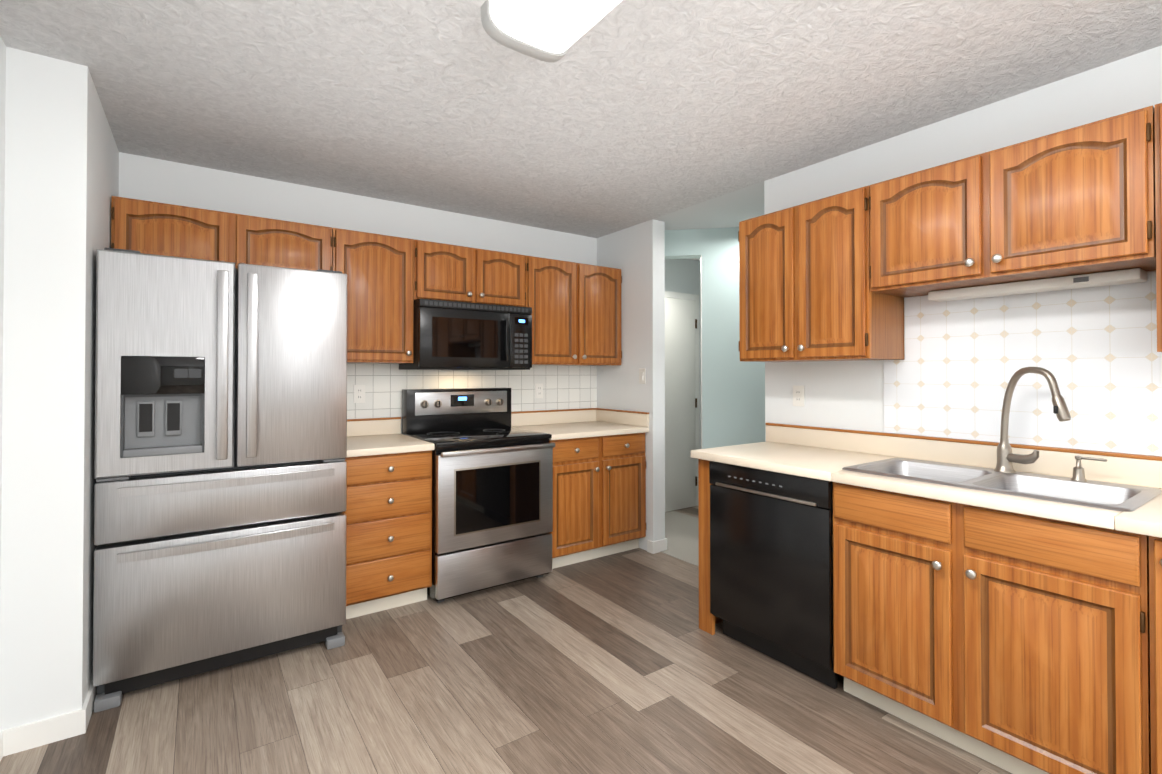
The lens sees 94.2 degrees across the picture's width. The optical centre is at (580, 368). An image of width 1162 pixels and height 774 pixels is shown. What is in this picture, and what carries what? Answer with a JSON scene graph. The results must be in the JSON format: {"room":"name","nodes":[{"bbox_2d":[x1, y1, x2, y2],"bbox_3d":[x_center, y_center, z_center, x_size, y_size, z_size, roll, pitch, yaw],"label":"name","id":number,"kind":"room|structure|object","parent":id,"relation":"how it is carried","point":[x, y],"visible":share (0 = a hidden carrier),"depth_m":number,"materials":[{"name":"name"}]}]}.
{"room":"kitchen","nodes":[
{"label":"kitchen","id":0,"kind":"room"},
{"bbox_2d":[0,37,5,588],"bbox_3d":[-0.472,0.083,-0.400,0.120,2.440,5.440,0,-1,-35],"label":"wall","id":1,"kind":"structure","parent":0,"point":[2,111],"depth_m":1.84,"materials":[{"name":"white paint"}]},
{"bbox_2d":[0,732,2,760],"bbox_3d":[-0.449,1.261,-0.329,0.012,0.085,5.308,0,-1,-35],"label":"baseboard","id":2,"kind":"structure","parent":1,"relation":"attached to","point":[1,744],"depth_m":1.83,"materials":[{"name":"white"}]},
{"bbox_2d":[0,47,118,730],"bbox_3d":[-2.259,0.109,2.317,0.330,2.440,1.060,0,-1,-35],"label":"wall","id":3,"kind":"structure","parent":0,"point":[61,169],"depth_m":1.93,"materials":[{"name":"white paint"}]},
{"bbox_2d":[0,708,85,756],"bbox_3d":[-1.896,1.283,1.906,0.222,0.085,0.012,0,-1,-35],"label":"baseboard","id":4,"kind":"structure","parent":3,"relation":"attached to","point":[20,738],"depth_m":1.90,"materials":[{"name":"white"}]},
{"bbox_2d":[82,679,96,729],"bbox_3d":[-2.084,1.287,2.355,0.012,0.085,0.940,0,-1,-35],"label":"baseboard","id":5,"kind":"structure","parent":3,"relation":"attached to","point":[88,705],"depth_m":2.05,"materials":[{"name":"white wood"}]},
{"bbox_2d":[119,152,596,433],"bbox_3d":[-1.099,0.123,3.709,3.170,2.440,0.120,0,-1,-35],"label":"wall","id":6,"kind":"structure","parent":0,"point":[158,180],"depth_m":3.33,"materials":[{"name":"white paint"}]},
{"bbox_2d":[111,196,342,272],"bbox_3d":[-1.853,-0.417,2.899,0.986,0.756,0.340,0,-1,-35],"label":"upper cabinet","id":7,"kind":"object","parent":6,"relation":"attached to","point":[146,227],"depth_m":2.72,"materials":[{"name":"brown wood"}]},
{"bbox_2d":[343,229,418,363],"bbox_3d":[-1.296,-0.413,3.291,0.460,0.756,0.340,0,-1,-35],"label":"upper cabinet","id":8,"kind":"object","parent":6,"relation":"attached to","point":[382,271],"depth_m":3.17,"materials":[{"name":"brown wood"}]},
{"bbox_2d":[347,408,594,435],"bbox_3d":[-0.726,0.382,3.881,2.111,0.095,0.019,0,-1,-35],"label":"backsplash","id":9,"kind":"structure","parent":6,"relation":"attached to","point":[354,427],"depth_m":4.05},
{"bbox_2d":[347,363,596,418],"bbox_3d":[-0.730,-0.047,3.892,2.111,0.736,0.004,0,-1,-35],"label":"wall tile","id":10,"kind":"structure","parent":6,"relation":"attached to","point":[569,387],"depth_m":3.88,"materials":[{"name":"white tile"}]},
{"bbox_2d":[354,385,364,402],"bbox_3d":[-1.399,0.160,3.411,0.070,0.114,0.008,0,-1,-35],"label":"electrical outlet","id":11,"kind":"object","parent":10,"relation":"attached to","point":[359,393],"visible":1,"depth_m":3.41,"materials":[{"name":"white plastic"}]},
{"bbox_2d":[535,383,542,397],"bbox_3d":[-0.322,0.172,4.169,0.070,0.114,0.008,0,-1,-35],"label":"electrical outlet","id":12,"kind":"object","parent":10,"relation":"attached to","point":[538,390],"visible":1,"depth_m":4.17,"materials":[{"name":"white plastic"}]},
{"bbox_2d":[419,240,534,364],"bbox_3d":[-0.789,-0.410,3.648,0.864,0.756,0.340,0,-1,-35],"label":"upper cabinet","id":13,"kind":"object","parent":6,"relation":"attached to","point":[448,272],"depth_m":3.53,"materials":[{"name":"brown wood"}]},
{"bbox_2d":[399,298,531,369],"bbox_3d":[-0.756,-0.204,3.600,0.772,0.425,0.450,0,-1,-35],"label":"microwave","id":14,"kind":"object","parent":13,"relation":"attached to","point":[452,335],"visible":1,"depth_m":3.41,"materials":[{"name":"black"}]},
{"bbox_2d":[535,257,621,365],"bbox_3d":[-0.120,-0.405,4.120,0.856,0.756,0.340,0,-1,-35],"label":"upper cabinet","id":15,"kind":"object","parent":6,"relation":"attached to","point":[576,314],"depth_m":3.99,"materials":[{"name":"brown wood"}]},
{"bbox_2d":[0,548,1011,773],"bbox_3d":[0.579,1.341,0.977,3.440,0.050,6.500,0,-1,-35],"label":"floor","id":16,"kind":"structure","parent":0,"point":[619,663],"depth_m":2.13,"materials":[{"name":"laminate"}]},
{"bbox_2d":[93,248,346,712],"bbox_3d":[-1.710,0.432,2.639,0.910,1.802,0.841,0,-1,-35],"label":"fridge","id":17,"kind":"object","parent":16,"relation":"on","point":[220,491],"visible":1,"depth_m":2.29,"materials":[{"name":"grey metal"}]},
{"bbox_2d":[343,452,431,618],"bbox_3d":[-1.211,0.900,3.167,0.481,0.875,0.620,0,-1,-35],"label":"base cabinet","id":18,"kind":"object","parent":16,"relation":"on","point":[388,512],"depth_m":2.92,"materials":[{"name":"brown wood"}]},
{"bbox_2d":[345,432,434,459],"bbox_3d":[-1.208,0.441,3.158,0.491,0.038,0.644,0,-1,-35],"label":"countertop","id":19,"kind":"structure","parent":18,"relation":"on","point":[394,443],"depth_m":2.99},
{"bbox_2d":[402,388,554,602],"bbox_3d":[-0.667,0.738,3.481,0.760,1.205,0.713,0,-1,-35],"label":"range","id":20,"kind":"object","parent":16,"relation":"on","point":[492,497],"visible":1,"depth_m":3.26,"materials":[{"name":"silver metal"}]},
{"bbox_2d":[419,439,558,568],"bbox_3d":[-0.700,0.903,3.527,0.847,0.875,0.620,0,-1,-35],"label":"base cabinet","id":21,"kind":"object","parent":16,"relation":"on","point":[555,533],"depth_m":3.53,"materials":[{"name":"brown wood"}]},
{"bbox_2d":[559,432,645,566],"bbox_3d":[-0.039,0.908,3.993,0.852,0.875,0.620,0,-1,-35],"label":"base cabinet","id":22,"kind":"object","parent":16,"relation":"on","point":[599,483],"depth_m":3.76,"materials":[{"name":"brown wood"}]},
{"bbox_2d":[515,420,648,439],"bbox_3d":[-0.031,0.449,3.987,0.852,0.038,0.644,0,-1,-35],"label":"countertop","id":23,"kind":"structure","parent":22,"relation":"on","point":[585,428],"depth_m":3.87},
{"bbox_2d":[698,459,822,634],"bbox_3d":[1.063,0.895,2.636,0.620,0.875,0.763,0,-1,-35],"label":"base cabinet","id":24,"kind":"object","parent":16,"relation":"on","point":[707,621],"depth_m":2.75,"materials":[{"name":"brown wood"}]},
{"bbox_2d":[709,461,836,688],"bbox_3d":[1.057,0.895,2.602,0.608,0.869,0.626,0,-1,-35],"label":"dishwasher","id":25,"kind":"object","parent":16,"relation":"on","point":[771,570],"visible":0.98,"depth_m":2.39,"materials":[{"name":"black metal"}]},
{"bbox_2d":[832,483,1118,773],"bbox_3d":[1.528,0.888,1.975,0.620,0.875,0.934,0,-1,-35],"label":"base cabinet","id":26,"kind":"object","parent":16,"relation":"on","point":[1013,634],"depth_m":1.76,"materials":[{"name":"brown wood"}]},
{"bbox_2d":[691,439,1161,538],"bbox_3d":[1.486,0.430,2.017,0.644,0.038,2.300,0,-1,-35],"label":"countertop","id":27,"kind":"structure","parent":26,"relation":"on","point":[825,463],"depth_m":1.94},
{"bbox_2d":[842,458,1161,511],"bbox_3d":[1.505,0.500,2.011,0.497,0.192,0.852,0,-1,-35],"label":"sink","id":28,"kind":"object","parent":27,"relation":"in","point":[1110,496],"visible":0.33,"depth_m":1.99,"materials":[{"name":"silver metal"}]},
{"bbox_2d":[994,367,1070,472],"bbox_3d":[1.685,0.198,2.025,0.068,0.412,0.276,0,-1,-10],"label":"faucet","id":29,"kind":"object","parent":28,"relation":"on","point":[1006,457],"visible":1,"depth_m":2.08,"materials":[{"name":"silver metal"}]},
{"bbox_2d":[1071,455,1106,481],"bbox_3d":[1.809,0.359,1.925,0.044,0.090,0.097,0,-1,-35],"label":"soap dispenser","id":30,"kind":"object","parent":28,"relation":"on","point":[1078,473],"visible":1,"depth_m":1.93,"materials":[{"name":"silver metal"}]},
{"bbox_2d":[1115,531,1161,773],"bbox_3d":[1.901,0.883,1.446,0.620,0.875,0.528,0,-1,-35],"label":"base cabinet","id":31,"kind":"object","parent":16,"relation":"on","point":[1138,559],"depth_m":1.47,"materials":[{"name":"brown wood"}]},
{"bbox_2d":[0,0,1161,260],"bbox_3d":[1.508,-1.141,1.741,5.810,0.050,6.640,0,-1,-35],"label":"ceiling","id":32,"kind":"structure","parent":0,"point":[622,114],"depth_m":2.13,"materials":[{"name":"white paint"}]},
{"bbox_2d":[481,0,621,62],"bbox_3d":[0.165,-1.073,1.259,0.306,0.094,1.252,0,-1,-35],"label":"ceiling light","id":33,"kind":"object","parent":32,"relation":"attached to","point":[551,31],"visible":1,"depth_m":1.63,"materials":[{"name":"white"}]},
{"bbox_2d":[660,511,698,566],"bbox_3d":[1.278,1.367,3.770,0.920,0.054,3.020,0,-1,-35],"label":"floor","id":34,"kind":"structure","parent":0,"point":[682,533],"depth_m":4.33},
{"bbox_2d":[665,259,700,448],"bbox_3d":[1.060,0.140,5.402,2.310,2.440,0.120,0,-1,-35],"label":"wall","id":35,"kind":"structure","parent":0,"point":[682,275],"depth_m":5.33,"materials":[{"name":"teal paint"}]},
{"bbox_2d":[665,297,696,511],"bbox_3d":[0.833,0.339,5.100,0.772,2.024,0.100,0,-1,-35],"label":"door leaf","id":36,"kind":"structure","parent":35,"relation":"in","point":[680,429],"depth_m":5.20,"materials":[{"name":"white"}]},
{"bbox_2d":[665,291,698,505],"bbox_3d":[0.808,0.309,5.132,0.899,2.095,0.020,0,-1,-35],"label":"door frame","id":37,"kind":"structure","parent":35,"relation":"attached to","point":[678,295],"depth_m":5.36,"materials":[{"name":"white paint"}]},
{"bbox_2d":[673,505,698,517],"bbox_3d":[2.247,1.375,4.452,1.450,0.050,3.020,0,-1,-35],"label":"floor","id":38,"kind":"structure","parent":0,"point":[693,511],"depth_m":5.13,"materials":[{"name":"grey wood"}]},
{"bbox_2d":[665,227,764,448],"bbox_3d":[1.421,0.128,4.184,1.950,2.440,0.120,0,-1,10],"label":"wall","id":39,"kind":"structure","parent":0,"point":[733,399],"depth_m":4.18,"materials":[{"name":"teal paint"}]},
{"bbox_2d":[701,255,701,448],"bbox_3d":[0.951,0.231,4.264,0.004,2.235,0.124,0,-1,10],"label":"trim","id":40,"kind":"structure","parent":39,"relation":"attached to","point":[701,351],"depth_m":4.21,"materials":[{"name":"white paint"}]},
{"bbox_2d":[597,45,1161,550],"bbox_3d":[2.020,0.106,1.931,0.120,2.440,6.380,0,-1,-35],"label":"wall","id":41,"kind":"structure","parent":0,"point":[848,395],"depth_m":2.82,"materials":[{"name":"white paint"}]},
{"bbox_2d":[595,408,648,427],"bbox_3d":[0.314,0.385,4.220,0.020,0.095,0.625,0,-1,-35],"label":"backsplash","id":42,"kind":"structure","parent":41,"relation":"attached to","point":[641,418],"depth_m":4.18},
{"bbox_2d":[639,368,645,383],"bbox_3d":[0.457,0.056,4.035,0.010,0.114,0.070,0,-1,-35],"label":"light switch","id":43,"kind":"object","parent":41,"relation":"attached to","point":[642,375],"visible":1,"depth_m":4.03,"materials":[{"name":"white plastic"}]},
{"bbox_2d":[647,540,653,553],"bbox_3d":[0.509,1.303,3.949,0.012,0.085,0.062,0,-1,-35],"label":"baseboard","id":44,"kind":"structure","parent":41,"relation":"attached to","point":[650,546],"depth_m":3.94,"materials":[{"name":"white paint"}]},
{"bbox_2d":[653,538,666,553],"bbox_3d":[0.583,1.303,3.970,0.132,0.085,0.012,0,-1,-35],"label":"baseboard","id":45,"kind":"structure","parent":41,"relation":"attached to","point":[660,545],"depth_m":3.96,"materials":[{"name":"white paint"}]},
{"bbox_2d":[738,190,853,361],"bbox_3d":[1.193,-0.419,2.707,0.340,0.756,0.737,0,-1,-35],"label":"upper cabinet","id":46,"kind":"object","parent":41,"relation":"attached to","point":[839,277],"depth_m":2.61,"materials":[{"name":"brown wood"}]},
{"bbox_2d":[793,385,804,406],"bbox_3d":[1.200,0.151,2.980,0.008,0.114,0.070,0,-1,-35],"label":"outlet","id":47,"kind":"object","parent":41,"relation":"attached to","point":[798,396],"visible":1,"depth_m":2.98,"materials":[{"name":"white plastic"}]},
{"bbox_2d":[765,423,1161,486],"bbox_3d":[1.742,0.365,2.197,0.019,0.095,2.300,0,-1,-35],"label":"backsplash","id":48,"kind":"structure","parent":41,"relation":"attached to","point":[1117,468],"depth_m":2.30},
{"bbox_2d":[854,113,1125,360],"bbox_3d":[1.629,-0.425,2.089,0.340,0.756,0.945,0,-1,-35],"label":"upper cabinet","id":49,"kind":"object","parent":41,"relation":"attached to","point":[1053,205],"depth_m":2.00,"materials":[{"name":"brown wood"}]},
{"bbox_2d":[928,268,1146,301],"bbox_3d":[1.730,-0.317,2.104,0.115,0.038,0.650,0,-1,-35],"label":"under-cabinet light","id":50,"kind":"object","parent":49,"relation":"attached to","point":[1129,276],"visible":0.94,"depth_m":2.02,"materials":[{"name":"white plastic"}]},
{"bbox_2d":[884,271,1161,455],"bbox_3d":[1.937,-0.018,1.938,0.004,0.639,1.645,0,-1,-35],"label":"wall tile","id":51,"kind":"structure","parent":41,"relation":"attached to","point":[1095,353],"depth_m":2.13,"materials":[{"name":"white tile"}]},
{"bbox_2d":[1126,103,1161,351],"bbox_3d":[2.010,-0.430,1.548,0.340,0.756,0.548,0,-1,-35],"label":"upper cabinet","id":52,"kind":"object","parent":41,"relation":"attached to","point":[1143,125],"depth_m":1.66,"materials":[{"name":"brown wood"}]}
]}

